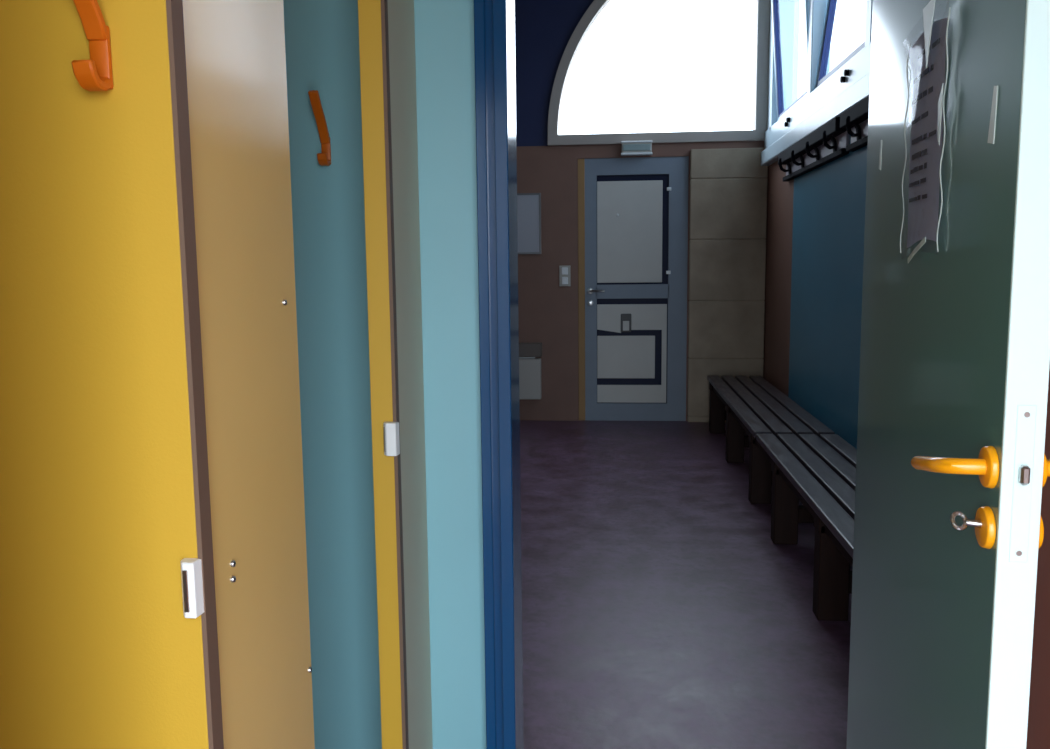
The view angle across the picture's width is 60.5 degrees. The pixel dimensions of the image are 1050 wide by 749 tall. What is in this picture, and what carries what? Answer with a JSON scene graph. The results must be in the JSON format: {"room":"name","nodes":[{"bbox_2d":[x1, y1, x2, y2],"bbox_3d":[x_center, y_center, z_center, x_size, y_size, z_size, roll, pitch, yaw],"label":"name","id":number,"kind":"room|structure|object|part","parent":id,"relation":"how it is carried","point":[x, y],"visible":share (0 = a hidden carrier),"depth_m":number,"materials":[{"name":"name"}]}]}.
{"room":"public restroom","nodes":[
{"label":"public restroom","id":0,"kind":"room"},
{"bbox_2d":[283,0,485,748],"bbox_3d":[-0.034,-1.092,2.064,3.334,4.300,0.100,0,7,6],"label":"wall","id":1,"kind":"structure","parent":0,"point":[322,36],"depth_m":2.18,"materials":[{"name":"blue paint"}]},
{"bbox_2d":[308,90,330,165],"bbox_3d":[-0.473,-0.566,2.077,0.022,0.160,0.087,0,7,6],"label":"coat hook","id":2,"kind":"object","parent":1,"relation":"attached to","point":[324,158],"visible":1,"depth_m":2.09,"materials":[{"name":"orange plastic"}]},
{"bbox_3d":[-0.469,-0.527,2.122,0.022,0.065,0.008,0,7,6],"label":"plate","id":3,"kind":"part","parent":2,"relation":"part of","materials":[{"name":"orange plastic"}]},
{"bbox_2d":[474,0,523,748],"bbox_3d":[0.387,-0.011,2.128,0.978,2.130,0.190,0,7,6],"label":"door frame","id":4,"kind":"structure","parent":1,"relation":"attached to","point":[494,20],"depth_m":2.10,"materials":[{"name":"blue paint"}]},
{"bbox_2d":[846,0,1049,748],"bbox_3d":[0.668,0.093,1.555,0.185,2.042,0.905,0,7,6],"label":"door","id":5,"kind":"structure","parent":1,"relation":"in","point":[953,468],"depth_m":1.30,"materials":[{"name":"green laminate"}]},
{"bbox_2d":[879,140,881,169],"bbox_3d":[0.710,-0.438,1.798,0.001,0.060,0.018,1,7,9],"label":"tape strip","id":6,"kind":"object","parent":5,"relation":"attached to","point":[881,140],"visible":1,"depth_m":1.79,"materials":[{"name":"grey"}]},
{"bbox_2d":[900,0,950,262],"bbox_3d":[0.646,-0.384,1.471,0.018,0.403,0.240,1,7,9],"label":"notice","id":7,"kind":"object","parent":5,"relation":"attached to","point":[928,53],"visible":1,"depth_m":1.44,"materials":[{"name":"clear plastic"},{"name":"mauve-pink paper"},{"name":"dark ink"}]},
{"bbox_3d":[0.572,0.123,1.233,0.057,0.046,0.162,0,7,6],"label":"lever","id":8,"kind":"part","parent":5,"relation":"part of","materials":[{"name":"orange plastic"}]},
{"bbox_2d":[987,86,997,143],"bbox_3d":[0.606,-0.336,1.166,0.001,0.074,0.026,1,7,9],"label":"tape strip","id":9,"kind":"object","parent":5,"relation":"attached to","point":[991,135],"visible":1,"depth_m":1.16,"materials":[{"name":"grey"}]},
{"bbox_3d":[0.619,0.137,1.120,0.022,0.200,0.004,1,7,9],"label":"lock plate","id":10,"kind":"part","parent":5,"relation":"part of","materials":[{"name":"white metal"}]},
{"bbox_3d":[0.707,0.125,1.206,0.052,0.046,0.167,3,8,25],"label":"lever","id":11,"kind":"part","parent":5,"relation":"part of","materials":[{"name":"orange plastic"}]},
{"bbox_2d":[515,0,767,420],"bbox_3d":[0.382,-1.758,7.403,3.534,4.300,0.200,0,7,6],"label":"wall","id":12,"kind":"structure","parent":0,"point":[547,310],"depth_m":7.35,"materials":[{"name":"brown paint"}]},
{"bbox_2d":[517,193,540,253],"bbox_3d":[-0.078,-1.238,7.402,0.420,0.494,0.018,0,7,6],"label":"notice board","id":13,"kind":"object","parent":12,"relation":"attached to","point":[528,204],"visible":0.4,"depth_m":7.38,"materials":[{"name":"grey"}]},
{"bbox_2d":[519,343,541,398],"bbox_3d":[-0.068,-0.028,7.520,0.420,0.472,0.082,0,7,6],"label":"wall heater","id":14,"kind":"object","parent":12,"relation":"attached to","point":[529,366],"visible":0.45,"depth_m":7.48,"materials":[{"name":"grey metal"}]},
{"bbox_2d":[519,343,541,356],"bbox_3d":[-0.070,-0.205,7.498,0.420,0.115,0.082,0,7,6],"label":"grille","id":15,"kind":"object","parent":14,"relation":"attached to","point":[525,349],"depth_m":7.45,"materials":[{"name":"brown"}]},
{"bbox_2d":[559,266,570,285],"bbox_3d":[0.329,-0.812,7.415,0.092,0.170,0.020,0,7,6],"label":"light switch","id":16,"kind":"object","parent":12,"relation":"attached to","point":[564,271],"visible":1,"depth_m":7.41,"materials":[{"name":"grey plastic"}]},
{"bbox_2d":[578,156,688,420],"bbox_3d":[0.884,-0.684,7.412,0.892,2.156,0.155,0,7,6],"label":"door","id":17,"kind":"structure","parent":12,"relation":"in","point":[633,212],"depth_m":7.40,"materials":[{"name":"blue paint"}]},
{"bbox_3d":[0.590,-0.686,7.393,0.128,0.020,0.060,0,7,6],"label":"lever","id":18,"kind":"part","parent":17,"relation":"part of","materials":[{"name":"silver metal"}]},
{"bbox_3d":[0.890,-0.195,7.486,0.583,0.874,0.006,0,7,6],"label":"dark pane","id":19,"kind":"part","parent":17,"relation":"part of","materials":[{"name":"grey glass"}]},
{"bbox_3d":[0.879,-1.182,7.363,0.583,0.885,0.006,0,7,6],"label":"dark pane","id":20,"kind":"part","parent":17,"relation":"part of","materials":[{"name":"grey glass"}]},
{"bbox_2d":[621,140,652,155],"bbox_3d":[0.894,-1.812,7.208,0.250,0.108,0.074,0,7,6],"label":"emergency light","id":21,"kind":"object","parent":12,"relation":"attached to","point":[628,148],"visible":1,"depth_m":7.18,"materials":[{"name":"grey plastic"}]},
{"bbox_2d":[623,144,650,150],"bbox_3d":[0.891,-1.812,7.181,0.220,0.050,0.012,0,7,6],"label":"diffuser","id":22,"kind":"object","parent":21,"relation":"attached to","point":[626,147],"depth_m":7.18,"materials":[{"name":"grey"}]},
{"bbox_2d":[548,0,769,145],"bbox_3d":[1.047,-2.693,7.154,1.740,1.678,0.135,0,7,6],"label":"window","id":23,"kind":"structure","parent":12,"relation":"in","point":[762,8],"depth_m":7.15,"materials":[{"name":"beige"}]},
{"bbox_2d":[687,148,767,421],"bbox_3d":[1.633,-0.701,7.290,0.604,2.203,0.065,0,7,6],"label":"wall panel","id":24,"kind":"object","parent":12,"relation":"attached to","point":[728,207],"visible":0.81,"depth_m":7.24,"materials":[{"name":"concrete"}]},
{"bbox_2d":[520,420,852,748],"bbox_3d":[0.021,0.933,3.691,3.534,0.120,8.266,0,7,6],"label":"floor","id":25,"kind":"structure","parent":0,"point":[661,609],"depth_m":3.48,"materials":[{"name":"purple paint"}]},
{"bbox_2d":[0,0,223,748],"bbox_3d":[-0.830,0.161,1.050,0.942,2.080,0.046,0,7,6],"label":"door","id":26,"kind":"structure","parent":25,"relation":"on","point":[109,635],"depth_m":0.99,"materials":[{"name":"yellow laminate"}]},
{"bbox_2d":[71,0,112,91],"bbox_3d":[-0.449,-0.371,0.900,0.022,0.160,0.087,0,7,6],"label":"coat hook","id":27,"kind":"object","parent":26,"relation":"attached to","point":[94,74],"visible":1,"depth_m":0.93,"materials":[{"name":"orange plastic"}]},
{"bbox_3d":[-0.445,-0.332,0.944,0.022,0.065,0.008,0,7,6],"label":"plate","id":28,"kind":"part","parent":27,"relation":"part of","materials":[{"name":"orange plastic"}]},
{"bbox_2d":[183,0,432,748],"bbox_3d":[-0.319,0.087,1.601,0.039,2.080,1.156,0,7,6],"label":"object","id":29,"kind":"structure","parent":25,"relation":"on","point":[235,53],"depth_m":1.21,"materials":[{"name":"beige laminate"}]},
{"bbox_2d":[358,0,408,748],"bbox_3d":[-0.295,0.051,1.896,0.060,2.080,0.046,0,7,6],"label":"door","id":30,"kind":"structure","parent":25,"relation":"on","point":[372,14],"depth_m":1.88,"materials":[{"name":"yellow laminate"}]},
{"bbox_2d":[707,375,834,503],"bbox_3d":[1.518,0.367,5.877,0.410,0.432,2.370,0,7,6],"label":"bench","id":31,"kind":"object","parent":25,"relation":"on","point":[754,406],"visible":0.74,"depth_m":5.54,"materials":[{"name":"grey wood"}]},
{"bbox_3d":[1.356,0.218,5.875,0.030,0.062,2.270,0,7,6],"label":"rail","id":32,"kind":"part","parent":31,"relation":"part of","materials":[{"name":"grey wood"}]},
{"bbox_2d":[756,434,856,620],"bbox_3d":[1.293,0.658,3.549,0.410,0.432,2.255,0,7,6],"label":"bench","id":33,"kind":"object","parent":25,"relation":"on","point":[813,470],"visible":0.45,"depth_m":3.67,"materials":[{"name":"grey wood"}]},
{"bbox_3d":[1.131,0.509,3.546,0.030,0.062,2.155,0,7,6],"label":"rail","id":34,"kind":"part","parent":33,"relation":"part of","materials":[{"name":"grey wood"}]},
{"bbox_2d":[763,0,867,448],"bbox_3d":[1.791,-1.433,4.652,0.200,4.300,5.446,0,7,6],"label":"wall","id":35,"kind":"structure","parent":0,"point":[829,200],"depth_m":5.43,"materials":[{"name":"teal paint"}]},
{"bbox_2d":[778,117,849,181],"bbox_3d":[1.705,-1.350,5.513,0.136,0.190,1.650,0,7,6],"label":"rail","id":36,"kind":"object","parent":35,"relation":"attached to","point":[828,143],"visible":0.96,"depth_m":5.25,"materials":[{"name":"black metal"}]},
{"bbox_2d":[761,72,869,165],"bbox_3d":[1.670,-1.400,4.673,0.085,0.112,4.996,0,7,6],"label":"ledge","id":37,"kind":"object","parent":35,"relation":"attached to","point":[859,90],"visible":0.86,"depth_m":5.07,"materials":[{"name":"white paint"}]},
{"bbox_2d":[764,0,872,148],"bbox_3d":[1.755,-2.186,4.713,0.266,1.420,4.726,0,7,6],"label":"window","id":38,"kind":"structure","parent":35,"relation":"in","point":[823,84],"depth_m":5.61,"materials":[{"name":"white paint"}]},
{"bbox_3d":[1.824,-2.387,6.162,0.126,1.155,1.130,0,7,6],"label":"sash","id":39,"kind":"part","parent":38,"relation":"part of","materials":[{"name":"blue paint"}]},
{"bbox_3d":[1.812,-2.226,4.887,0.185,1.152,1.190,0,7,6],"label":"sash","id":40,"kind":"part","parent":38,"relation":"part of","materials":[{"name":"blue paint"}]},
{"bbox_2d":[840,96,868,151],"bbox_3d":[1.531,-1.125,3.715,0.136,0.190,1.810,0,7,6],"label":"rail","id":41,"kind":"object","parent":35,"relation":"attached to","point":[854,119],"visible":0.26,"depth_m":4.36,"materials":[{"name":"black metal"}]},
{"bbox_2d":[1026,369,1049,748],"bbox_3d":[1.048,-0.073,0.659,0.200,2.600,2.720,0,7,6],"label":"wall","id":42,"kind":"structure","parent":0,"point":[1038,731],"depth_m":1.85,"materials":[{"name":"paint"}]}
]}

